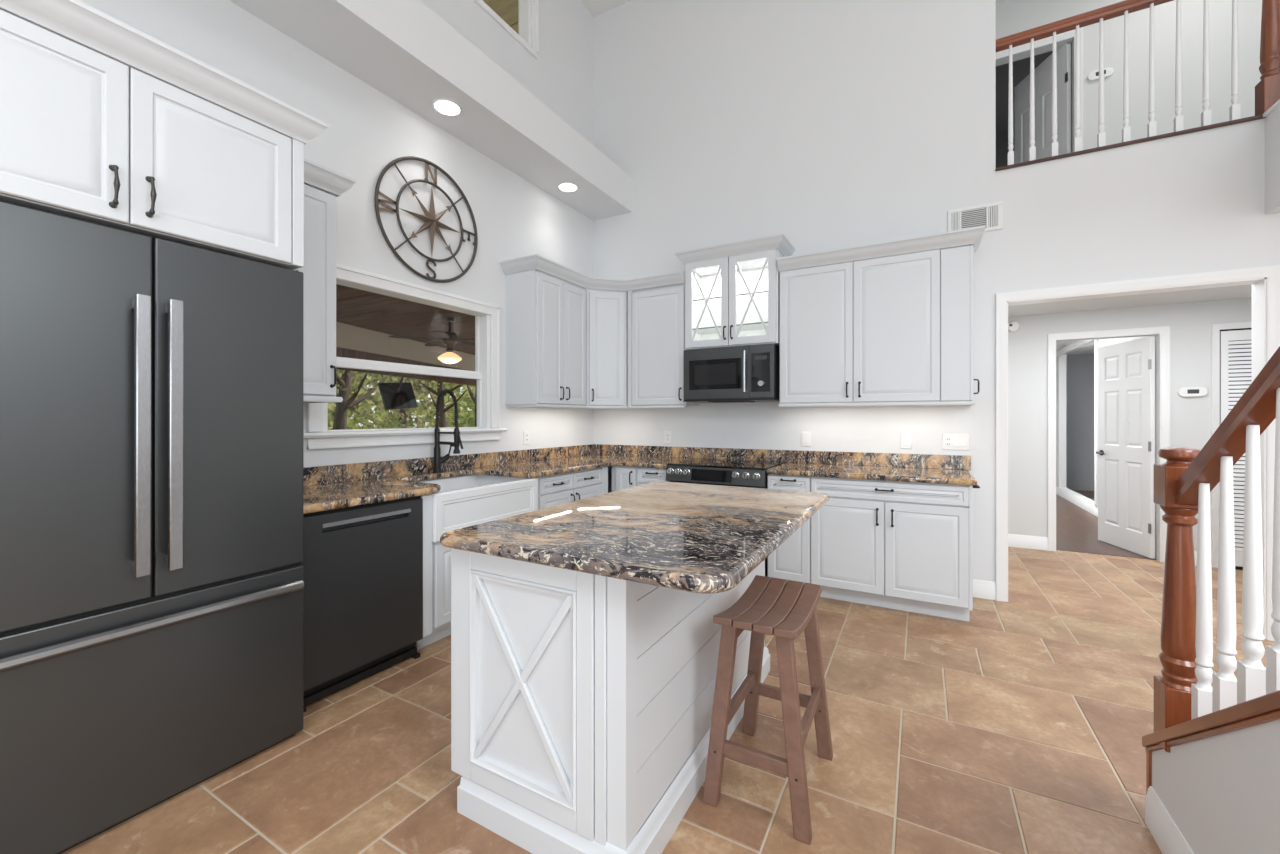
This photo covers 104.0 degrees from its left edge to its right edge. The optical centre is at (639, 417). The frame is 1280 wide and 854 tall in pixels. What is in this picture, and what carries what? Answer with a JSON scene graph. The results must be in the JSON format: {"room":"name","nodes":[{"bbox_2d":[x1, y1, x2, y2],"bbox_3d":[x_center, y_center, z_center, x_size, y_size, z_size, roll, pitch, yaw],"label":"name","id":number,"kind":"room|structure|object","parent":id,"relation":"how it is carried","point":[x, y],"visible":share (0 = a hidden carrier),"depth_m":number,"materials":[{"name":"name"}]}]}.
{"room":"kitchen","nodes":[
{"label":"kitchen","id":0,"kind":"room"},
{"bbox_2d":[79,0,593,466],"bbox_3d":[-2.578,-1.450,1.633,0.140,5.680,8.610,0,0,29],"label":"wall","id":1,"kind":"structure","parent":0,"point":[367,130],"depth_m":3.49,"materials":[{"name":"paint"}]},
{"bbox_2d":[0,0,327,269],"bbox_3d":[-1.928,-0.913,1.784,0.846,0.597,1.110,0,0,29],"label":"upper cabinet","id":2,"kind":"object","parent":1,"relation":"attached to","point":[103,121],"visible":0.98,"depth_m":1.60,"materials":[{"name":"paint"}]},
{"bbox_2d":[295,158,356,402],"bbox_3d":[-1.771,-0.668,2.536,0.386,1.172,0.445,0,0,29],"label":"upper cabinet","id":3,"kind":"object","parent":1,"relation":"attached to","point":[322,185],"visible":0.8,"depth_m":2.53,"materials":[{"name":"paint"}]},
{"bbox_2d":[303,264,506,449],"bbox_3d":[-1.527,-0.360,3.431,0.173,1.071,1.535,0,0,29],"label":"window","id":4,"kind":"structure","parent":1,"relation":"in","point":[318,436],"depth_m":3.46,"materials":[{"name":"paint"}]},
{"bbox_2d":[374,156,477,282],"bbox_3d":[-1.430,-1.362,3.458,0.061,0.826,0.826,0,0,29],"label":"wall art","id":5,"kind":"object","parent":1,"relation":"attached to","point":[431,220],"visible":1,"depth_m":3.44,"materials":[{"name":"metal"}]},
{"bbox_2d":[229,0,631,220],"bbox_3d":[-2.316,-2.236,1.486,0.460,0.348,8.330,0,0,29],"label":"soffit","id":6,"kind":"structure","parent":1,"relation":"attached to","point":[402,49],"depth_m":3.21,"materials":[{"name":"paint"}]},
{"bbox_2d":[432,98,461,115],"bbox_3d":[-1.278,-2.060,3.315,0.184,0.016,0.184,0,0,29],"label":"recessed light","id":7,"kind":"object","parent":6,"relation":"attached to","point":[447,107],"visible":1,"depth_m":3.31,"materials":[{"name":"white plastic"}]},
{"bbox_2d":[558,182,577,191],"bbox_3d":[-0.643,-2.060,4.460,0.184,0.016,0.184,0,0,29],"label":"recessed light","id":8,"kind":"object","parent":6,"relation":"attached to","point":[564,186],"visible":1,"depth_m":4.46,"materials":[{"name":"white plastic"}]},
{"bbox_2d":[303,444,697,485],"bbox_3d":[-0.755,0.325,3.542,1.173,0.103,3.214,0,0,29],"label":"backsplash","id":9,"kind":"structure","parent":1,"relation":"attached to","point":[316,475],"depth_m":3.76,"materials":[{"name":"stone"}]},
{"bbox_2d":[474,0,538,58],"bbox_3d":[-1.598,-3.638,3.336,0.146,0.896,2.612,0,0,29],"label":"window","id":10,"kind":"structure","parent":1,"relation":"in","point":[528,37],"depth_m":4.38,"materials":[{"name":"paint"}]},
{"bbox_2d":[523,431,529,444],"bbox_3d":[-0.981,0.170,4.332,0.009,0.118,0.075,0,0,29],"label":"power outlet","id":11,"kind":"object","parent":1,"relation":"attached to","point":[526,434],"visible":1,"depth_m":4.32,"materials":[{"name":"white plastic"}]},
{"bbox_2d":[505,269,585,405],"bbox_3d":[-0.779,-0.660,4.328,0.365,1.100,0.695,0,0,29],"label":"upper cabinet","id":12,"kind":"object","parent":1,"relation":"attached to","point":[545,313],"visible":0.9,"depth_m":4.09,"materials":[{"name":"paint"}]},
{"bbox_2d":[500,254,683,290],"bbox_3d":[-0.410,-1.226,4.305,1.534,0.092,0.531,0,0,-21],"label":"crown molding","id":13,"kind":"structure","parent":12,"relation":"attached to","point":[535,261],"depth_m":4.37,"materials":[{"name":"paint"}]},
{"bbox_2d":[506,404,684,407],"bbox_3d":[-0.389,-0.100,4.359,1.501,0.021,0.477,0,0,-18],"label":"rail","id":14,"kind":"object","parent":12,"relation":"attached to","point":[516,405],"visible":1,"depth_m":4.40,"materials":[{"name":"paint"}]},
{"bbox_2d":[585,288,627,405],"bbox_3d":[-0.359,-0.660,4.828,0.605,1.100,0.583,0,0,29],"label":"upper cabinet","id":15,"kind":"object","parent":1,"relation":"attached to","point":[606,310],"visible":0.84,"depth_m":4.61,"materials":[{"name":"paint"}]},
{"bbox_2d":[61,490,1274,853],"bbox_3d":[3.002,1.349,2.932,8.527,0.123,16.150,0,0,29],"label":"floor","id":16,"kind":"structure","parent":0,"point":[1019,726],"depth_m":1.93,"materials":[{"name":"tile"}]},
{"bbox_2d":[0,201,303,853],"bbox_3d":[-1.905,0.348,1.813,0.833,1.884,0.916,0,0,29],"label":"refrigerator","id":17,"kind":"object","parent":16,"relation":"on","point":[152,584],"visible":1,"depth_m":1.58,"materials":[{"name":"black metal"}]},
{"bbox_2d":[301,496,422,712],"bbox_3d":[-1.572,0.853,2.571,0.614,0.874,0.605,0,0,29],"label":"dishwasher","id":18,"kind":"object","parent":16,"relation":"on","point":[362,564],"visible":0.71,"depth_m":2.40,"materials":[{"name":"black metal"}]},
{"bbox_2d":[415,478,538,649],"bbox_3d":[-1.196,0.855,3.249,0.659,0.870,0.940,0,0,29],"label":"base cabinet","id":19,"kind":"object","parent":16,"relation":"on","point":[436,557],"visible":0.1,"depth_m":2.78,"materials":[{"name":"paint"}]},
{"bbox_2d":[538,467,607,508],"bbox_3d":[-0.747,0.854,4.051,0.659,0.872,0.895,0,0,29],"label":"base cabinet","id":20,"kind":"object","parent":16,"relation":"on","point":[558,489],"visible":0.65,"depth_m":3.85,"materials":[{"name":"paint"}]},
{"bbox_2d":[303,444,697,513],"bbox_3d":[-0.755,0.344,3.542,1.173,0.141,3.214,0,0,29],"label":"countertop","id":21,"kind":"structure","parent":20,"relation":"on","point":[329,487],"depth_m":3.47,"materials":[{"name":"stone"}]},
{"bbox_2d":[432,389,462,472],"bbox_3d":[-1.287,0.090,3.422,0.281,0.573,0.124,0,0,29],"label":"faucet","id":22,"kind":"object","parent":21,"relation":"on","point":[438,460],"visible":1,"depth_m":3.42,"materials":[{"name":"black metal"}]},
{"bbox_2d":[417,475,537,541],"bbox_3d":[-1.169,0.551,3.253,0.581,0.267,0.845,0,0,29],"label":"farmhouse sink","id":23,"kind":"object","parent":21,"relation":"in","point":[467,500],"visible":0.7,"depth_m":3.12,"materials":[{"name":"ceramic"}]},
{"bbox_2d":[451,548,769,853],"bbox_3d":[-0.003,0.853,2.118,0.739,0.874,1.420,0,0,29],"label":"kitchen island","id":24,"kind":"object","parent":16,"relation":"on","point":[582,703],"visible":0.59,"depth_m":1.50,"materials":[{"name":"paint"}]},
{"bbox_2d":[440,481,829,593],"bbox_3d":[0.145,0.395,2.062,0.987,0.042,1.570,0,0,29],"label":"island countertop","id":25,"kind":"structure","parent":24,"relation":"on","point":[688,537],"depth_m":1.63,"materials":[{"name":"stone"}]},
{"bbox_2d":[612,466,637,491],"bbox_3d":[0.001,0.854,4.565,0.262,0.872,0.674,0,0,29],"label":"base cabinet","id":26,"kind":"object","parent":16,"relation":"on","point":[623,477],"visible":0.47,"depth_m":4.31,"materials":[{"name":"paint"}]},
{"bbox_2d":[637,467,668,485],"bbox_3d":[0.244,0.854,4.428,0.293,0.872,0.674,0,0,29],"label":"base cabinet","id":27,"kind":"object","parent":16,"relation":"on","point":[644,475],"visible":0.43,"depth_m":4.18,"materials":[{"name":"paint"}]},
{"bbox_2d":[666,458,784,576],"bbox_3d":[0.712,0.829,4.128,0.802,0.922,0.712,0,0,29],"label":"range","id":28,"kind":"object","parent":16,"relation":"on","point":[709,471],"visible":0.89,"depth_m":3.88,"materials":[{"name":"black metal"}]},
{"bbox_2d":[667,458,784,469],"bbox_3d":[0.728,0.377,4.157,0.802,0.016,0.645,0,0,29],"label":"cooktop","id":29,"kind":"object","parent":28,"relation":"in","point":[696,463],"depth_m":4.00,"materials":[{"name":"black glass"}]},
{"bbox_2d":[703,575,832,844],"bbox_3d":[0.473,0.969,1.792,0.349,0.641,0.490,0,0,29],"label":"bar stool","id":30,"kind":"object","parent":16,"relation":"on","point":[781,608],"visible":1,"depth_m":1.67,"materials":[{"name":"brown wood"}]},
{"bbox_2d":[768,474,810,584],"bbox_3d":[1.218,0.854,3.883,0.308,0.872,0.674,0,0,29],"label":"base cabinet","id":31,"kind":"object","parent":16,"relation":"on","point":[791,560],"visible":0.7,"depth_m":3.60,"materials":[{"name":"paint"}]},
{"bbox_2d":[811,477,979,621],"bbox_3d":[1.791,0.854,3.562,1.003,0.872,0.674,0,0,29],"label":"base cabinet","id":32,"kind":"object","parent":16,"relation":"on","point":[904,546],"visible":0.95,"depth_m":3.29,"materials":[{"name":"paint"}]},
{"bbox_2d":[766,450,976,484],"bbox_3d":[1.658,0.344,3.647,1.310,0.141,0.674,0,0,29],"label":"countertop","id":33,"kind":"structure","parent":32,"relation":"on","point":[920,468],"depth_m":3.71,"materials":[{"name":"stone"}]},
{"bbox_2d":[1142,346,1279,853],"bbox_3d":[1.716,0.172,0.633,1.124,2.237,1.632,0,0,29],"label":"staircase","id":34,"kind":"structure","parent":16,"relation":"on","point":[1213,752],"depth_m":1.26,"materials":[{"name":"paint"}]},
{"bbox_2d":[580,0,1011,16],"bbox_3d":[1.590,-4.250,0.359,8.657,0.120,10.460,0,0,29],"label":"ceiling","id":35,"kind":"structure","parent":0,"point":[595,7],"depth_m":5.07,"materials":[{"name":"paint"}]},
{"bbox_2d":[594,0,1279,581],"bbox_3d":[3.202,-1.450,3.238,8.377,5.680,0.120,0,0,29],"label":"wall","id":36,"kind":"structure","parent":0,"point":[824,125],"depth_m":3.98,"materials":[{"name":"paint"}]},
{"bbox_2d":[628,280,698,405],"bbox_3d":[0.208,-0.660,4.634,0.578,1.100,0.366,0,0,29],"label":"upper cabinet","id":37,"kind":"object","parent":36,"relation":"attached to","point":[656,315],"visible":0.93,"depth_m":4.50,"materials":[{"name":"paint"}]},
{"bbox_2d":[664,431,670,442],"bbox_3d":[0.267,0.185,4.808,0.075,0.118,0.009,0,0,29],"label":"power outlet","id":38,"kind":"object","parent":36,"relation":"attached to","point":[667,434],"visible":1,"depth_m":4.81,"materials":[{"name":"white plastic"}]},
{"bbox_2d":[675,233,794,349],"bbox_3d":[0.804,-1.014,4.277,0.928,0.837,0.407,0,0,29],"label":"upper cabinet","id":39,"kind":"object","parent":36,"relation":"attached to","point":[732,289],"visible":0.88,"depth_m":4.24,"materials":[{"name":"paint"}]},
{"bbox_2d":[684,344,778,402],"bbox_3d":[0.795,-0.361,4.265,0.775,0.454,0.431,0,0,29],"label":"microwave","id":40,"kind":"object","parent":39,"relation":"attached to","point":[739,374],"visible":0.96,"depth_m":4.10,"materials":[{"name":"black metal"}]},
{"bbox_2d":[698,447,786,462],"bbox_3d":[0.892,0.332,4.451,0.811,0.117,0.020,0,0,29],"label":"backsplash","id":41,"kind":"structure","parent":36,"relation":"attached to","point":[715,453],"depth_m":4.43,"materials":[{"name":"stone"}]},
{"bbox_2d":[801,432,810,445],"bbox_3d":[1.386,0.175,4.180,0.075,0.118,0.011,0,0,29],"label":"light switch","id":42,"kind":"object","parent":36,"relation":"attached to","point":[805,436],"visible":1,"depth_m":4.18,"materials":[{"name":"white plastic"}]},
{"bbox_2d":[786,450,970,469],"bbox_3d":[1.818,0.325,3.932,1.310,0.103,0.020,0,0,29],"label":"backsplash","id":43,"kind":"structure","parent":36,"relation":"attached to","point":[958,462],"depth_m":3.88,"materials":[{"name":"stone"}]},
{"bbox_2d":[777,226,984,406],"bbox_3d":[1.756,-0.671,3.755,1.350,1.165,0.387,0,0,29],"label":"upper cabinet","id":44,"kind":"object","parent":36,"relation":"attached to","point":[891,322],"visible":1,"depth_m":3.61,"materials":[{"name":"paint"}]},
{"bbox_2d":[901,433,911,448],"bbox_3d":[2.032,0.175,3.819,0.075,0.118,0.011,0,0,29],"label":"light switch","id":45,"kind":"object","parent":36,"relation":"attached to","point":[906,438],"visible":1,"depth_m":3.81,"materials":[{"name":"white plastic"}]},
{"bbox_2d":[943,434,968,449],"bbox_3d":[2.312,0.175,3.662,0.165,0.118,0.011,0,0,29],"label":"power outlet","id":46,"kind":"object","parent":36,"relation":"attached to","point":[950,441],"visible":1,"depth_m":3.66,"materials":[{"name":"white plastic"}]},
{"bbox_2d":[946,437,950,445],"bbox_3d":[2.271,0.175,3.683,0.034,0.068,0.002,0,0,29],"label":"receptacle","id":47,"kind":"object","parent":46,"relation":"attached to","point":[948,439],"depth_m":3.68,"materials":[{"name":"white plastic"}]},
{"bbox_2d":[953,437,957,446],"bbox_3d":[2.311,0.175,3.659,0.032,0.068,0.005,0,0,29],"label":"rocker switch","id":48,"kind":"object","parent":46,"relation":"attached to","point":[955,439],"depth_m":3.66,"materials":[{"name":"white plastic"}]},
{"bbox_2d":[961,437,965,446],"bbox_3d":[2.351,0.175,3.637,0.032,0.068,0.005,0,0,29],"label":"rocker switch","id":49,"kind":"object","parent":46,"relation":"attached to","point":[963,439],"depth_m":3.64,"materials":[{"name":"white plastic"}]},
{"bbox_2d":[948,201,1002,231],"bbox_3d":[2.414,-1.432,3.604,0.330,0.196,0.012,0,0,29],"label":"air vent","id":50,"kind":"object","parent":36,"relation":"in","point":[989,215],"visible":0.83,"depth_m":3.59,"materials":[{"name":"white plastic"}]},
{"bbox_2d":[973,579,995,599],"bbox_3d":[2.447,1.228,3.583,0.168,0.125,0.016,0,0,29],"label":"baseboard","id":51,"kind":"structure","parent":36,"relation":"attached to","point":[981,589],"depth_m":3.57,"materials":[{"name":"paint"}]},
{"bbox_2d":[996,265,1279,640],"bbox_3d":[3.141,0.205,3.263,1.353,2.170,0.147,0,0,29],"label":"door frame","id":52,"kind":"structure","parent":36,"relation":"attached to","point":[1265,281],"depth_m":3.09,"materials":[{"name":"paint"}]},
{"bbox_2d":[1265,106,1279,214],"bbox_3d":[4.913,-1.468,1.449,3.643,0.564,1.330,0,0,29],"label":"fascia","id":53,"kind":"object","parent":36,"relation":"attached to","point":[1272,121],"visible":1,"depth_m":2.86,"materials":[{"name":"paint"}]},
{"bbox_2d":[996,0,1279,170],"bbox_3d":[2.856,-2.340,2.676,1.432,1.180,1.460,0,0,29],"label":"balcony railing","id":54,"kind":"object","parent":53,"relation":"on","point":[1267,91],"visible":0.98,"depth_m":3.20,"materials":[{"name":"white wood"}]},
{"bbox_2d":[996,51,1052,167],"bbox_3d":[5.163,-2.970,5.945,2.800,2.640,2.780,0,0,29],"label":"wall","id":55,"kind":"structure","parent":0,"point":[1021,68],"depth_m":6.48,"materials":[{"name":"paint"}]},
{"bbox_2d":[1056,340,1093,354],"bbox_3d":[6.027,-1.170,7.181,3.100,0.080,5.780,0,0,29],"label":"ceiling","id":56,"kind":"structure","parent":0,"point":[1087,349],"depth_m":8.13,"materials":[{"name":"paint"}]},
{"bbox_2d":[1066,354,1093,490],"bbox_3d":[7.231,0.090,7.355,1.170,2.600,3.500,0,0,29],"label":"wall","id":57,"kind":"structure","parent":0,"point":[1079,368],"depth_m":8.90,"materials":[{"name":"grey paint"}]},
{"bbox_2d":[1056,336,1153,503],"bbox_3d":[6.158,0.090,7.107,3.400,2.600,5.780,0,0,29],"label":"wall","id":58,"kind":"structure","parent":0,"point":[1060,360],"depth_m":8.36,"materials":[{"name":"paint"}]},
{"bbox_2d":[1056,339,1093,356],"bbox_3d":[6.512,-1.085,7.499,0.025,0.090,2.350,0,0,29],"label":"trim","id":59,"kind":"structure","parent":58,"relation":"attached to","point":[1078,343],"depth_m":7.53,"materials":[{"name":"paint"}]},
{"bbox_2d":[1056,486,1097,516],"bbox_3d":[6.223,1.225,6.973,0.016,0.130,5.550,0,0,29],"label":"baseboard","id":60,"kind":"structure","parent":58,"relation":"attached to","point":[1083,504],"depth_m":7.29,"materials":[{"name":"paint"}]},
{"bbox_2d":[1094,339,1097,506],"bbox_3d":[5.994,0.060,6.569,0.020,2.200,0.080,0,0,29],"label":"trim","id":61,"kind":"structure","parent":58,"relation":"attached to","point":[1095,340],"depth_m":6.56,"materials":[{"name":"paint"}]},
{"bbox_2d":[996,0,1261,561],"bbox_3d":[4.695,-1.400,4.546,3.250,5.580,0.120,0,0,29],"label":"wall","id":62,"kind":"structure","parent":0,"point":[1189,323],"depth_m":4.57,"materials":[{"name":"paint"}]},
{"bbox_2d":[1008,321,1019,331],"bbox_3d":[3.731,-0.915,4.993,0.110,0.110,0.041,0,0,29],"label":"door chime","id":63,"kind":"object","parent":62,"relation":"attached to","point":[1013,326],"visible":0.91,"depth_m":4.98,"materials":[{"name":"white plastic"}]},
{"bbox_2d":[1008,534,1047,550],"bbox_3d":[3.653,1.228,5.051,0.738,0.125,0.016,0,0,29],"label":"baseboard","id":64,"kind":"structure","parent":62,"relation":"attached to","point":[1020,541],"depth_m":4.94,"materials":[{"name":"paint"}]},
{"bbox_2d":[996,27,1082,149],"bbox_3d":[3.825,-2.726,4.952,0.859,1.952,0.022,0,0,29],"label":"door frame","id":65,"kind":"structure","parent":62,"relation":"attached to","point":[1070,34],"depth_m":4.78,"materials":[{"name":"paint"}]},
{"bbox_2d":[1014,42,1070,163],"bbox_3d":[4.158,-2.712,5.185,0.038,1.900,0.710,0,0,1],"label":"door","id":66,"kind":"structure","parent":62,"relation":"in","point":[1042,73],"depth_m":5.12,"materials":[{"name":"paint"}]},
{"bbox_2d":[1087,67,1113,80],"bbox_3d":[4.308,-3.217,4.678,0.184,0.084,0.027,0,0,29],"label":"thermostat","id":67,"kind":"object","parent":62,"relation":"attached to","point":[1108,71],"visible":0.95,"depth_m":4.68,"materials":[{"name":"white plastic"}]},
{"bbox_2d":[1048,326,1169,561],"bbox_3d":[4.345,0.236,4.660,0.852,2.107,0.022,0,0,29],"label":"door frame","id":68,"kind":"structure","parent":62,"relation":"attached to","point":[1164,331],"depth_m":4.70,"materials":[{"name":"paint"}]},
{"bbox_2d":[1096,336,1154,557],"bbox_3d":[4.721,0.268,4.904,0.092,2.020,0.725,0,0,13],"label":"door","id":69,"kind":"structure","parent":62,"relation":"in","point":[1126,370],"depth_m":4.85,"materials":[{"name":"paint"}]},
{"bbox_2d":[1178,387,1207,396],"bbox_3d":[4.841,-0.228,4.379,0.184,0.084,0.027,0,0,29],"label":"thermostat","id":70,"kind":"object","parent":62,"relation":"attached to","point":[1186,391],"visible":1,"depth_m":4.37,"materials":[{"name":"white plastic"}]},
{"bbox_2d":[1194,551,1196,565],"bbox_3d":[4.827,1.228,4.394,0.250,0.125,0.016,0,0,29],"label":"baseboard","id":71,"kind":"structure","parent":62,"relation":"attached to","point":[1195,552],"depth_m":4.37,"materials":[{"name":"paint"}]},
{"bbox_2d":[1211,322,1251,567],"bbox_3d":[5.293,0.240,4.130,0.800,2.100,0.022,0,0,29],"label":"door frame","id":72,"kind":"structure","parent":62,"relation":"attached to","point":[1215,328],"depth_m":4.31,"materials":[{"name":"paint"}]},
{"bbox_2d":[1220,328,1251,569],"bbox_3d":[5.295,0.265,4.134,0.700,2.050,0.012,0,0,29],"label":"door","id":73,"kind":"structure","parent":62,"relation":"in","point":[1235,344],"depth_m":4.25,"materials":[{"name":"paint"}]},
{"bbox_2d":[1008,284,1251,316],"bbox_3d":[4.238,-1.383,3.730,3.050,0.735,1.750,0,0,29],"label":"ceiling","id":74,"kind":"structure","parent":0,"point":[1241,291],"depth_m":4.32,"materials":[{"name":"paint"}]},
{"label":"outside","id":75,"kind":"structure","parent":0,"visible":0},
{"bbox_3d":[-25.433,1.550,25.705,50.500,0.080,100.000,0,0,29],"label":"lawn","id":76,"kind":"structure","parent":75,"visible":0},
{"bbox_2d":[328,370,355,428],"bbox_3d":[-11.065,-1.877,14.686,4.735,6.850,4.955,0,0,9],"label":"tree","id":77,"kind":"object","parent":76,"relation":"on","point":[337,372],"visible":0.02,"depth_m":15.70,"materials":[{"name":"green plant"}]},
{"bbox_2d":[337,369,387,412],"bbox_3d":[-6.996,-1.187,9.982,3.749,5.488,3.412,0,0,-7],"label":"tree","id":78,"kind":"object","parent":76,"relation":"on","point":[351,408],"visible":0.02,"depth_m":10.91,"materials":[{"name":"green plant"}]},
{"bbox_2d":[330,370,403,429],"bbox_3d":[-6.718,-1.090,12.354,3.986,5.290,4.025,0,0,11],"label":"tree","id":79,"kind":"object","parent":76,"relation":"on","point":[341,411],"visible":0.09,"depth_m":12.21,"materials":[{"name":"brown plant"}]},
{"bbox_2d":[328,369,411,429],"bbox_3d":[-10.443,-2.017,17.888,4.705,7.118,5.159,0,0,29],"label":"tree","id":80,"kind":"object","parent":76,"relation":"on","point":[359,376],"visible":0.06,"depth_m":17.41,"materials":[{"name":"green plant"}]},
{"bbox_2d":[328,374,474,428],"bbox_3d":[-10.608,-1.211,31.159,3.808,6.136,40.484,0,0,29],"label":"thicket","id":81,"kind":"object","parent":76,"relation":"on","point":[463,421],"visible":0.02,"depth_m":27.13,"materials":[{"name":"green plant"}]},
{"bbox_2d":[349,374,466,428],"bbox_3d":[-9.959,-2.011,21.036,4.998,7.122,4.842,0,0,-26],"label":"tree","id":82,"kind":"object","parent":76,"relation":"on","point":[418,388],"visible":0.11,"depth_m":20.53,"materials":[{"name":"green plant"}]},
{"bbox_2d":[396,377,474,427],"bbox_3d":[-6.876,-1.421,17.271,3.967,5.986,3.709,0,0,29],"label":"tree","id":83,"kind":"object","parent":76,"relation":"on","point":[442,422],"visible":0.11,"depth_m":17.33,"materials":[{"name":"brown plant"}]},
{"bbox_2d":[435,385,476,426],"bbox_3d":[-4.995,-1.365,16.758,3.823,5.829,3.598,0,0,7],"label":"tree","id":84,"kind":"object","parent":76,"relation":"on","point":[473,398],"visible":0.02,"depth_m":16.27,"materials":[{"name":"green plant"}]},
{"bbox_2d":[444,383,474,426],"bbox_3d":[-7.021,-1.979,23.691,5.138,7.070,4.877,0,0,29],"label":"tree","id":85,"kind":"object","parent":76,"relation":"on","point":[462,414],"visible":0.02,"depth_m":23.00,"materials":[{"name":"green plant"}]},
{"bbox_3d":[-3.061,1.450,7.445,6.383,0.080,12.000,0,0,29],"label":"floor","id":86,"kind":"structure","parent":0,"visible":0},
{"bbox_2d":[336,284,476,385],"bbox_3d":[-3.618,-0.050,7.986,7.883,2.920,9.260,0,0,29],"label":"porch roof","id":87,"kind":"structure","parent":86,"relation":"on","point":[365,320],"depth_m":7.98,"materials":[{"name":"brown wood"}]},
{"bbox_2d":[378,377,417,409],"bbox_3d":[-4.680,-0.589,9.938,0.449,0.880,0.957,0,0,12],"label":"television","id":88,"kind":"object","parent":87,"relation":"hanging from","point":[400,395],"visible":0.88,"depth_m":9.88,"materials":[{"name":"black plastic"}]},
{"bbox_2d":[389,317,474,363],"bbox_3d":[-2.760,-1.130,7.368,1.539,0.660,1.481,0,0,29],"label":"ceiling fan","id":89,"kind":"object","parent":87,"relation":"hanging from","point":[449,338],"visible":0.95,"depth_m":7.23,"materials":[{"name":"brown metal"}]},
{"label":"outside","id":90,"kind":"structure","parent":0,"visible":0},
{"bbox_2d":[483,0,518,34],"bbox_3d":[-2.126,-4.350,3.998,1.383,0.040,5.900,0,0,29],"label":"roof eave","id":91,"kind":"object","parent":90,"point":[507,10],"visible":0.04,"depth_m":5.31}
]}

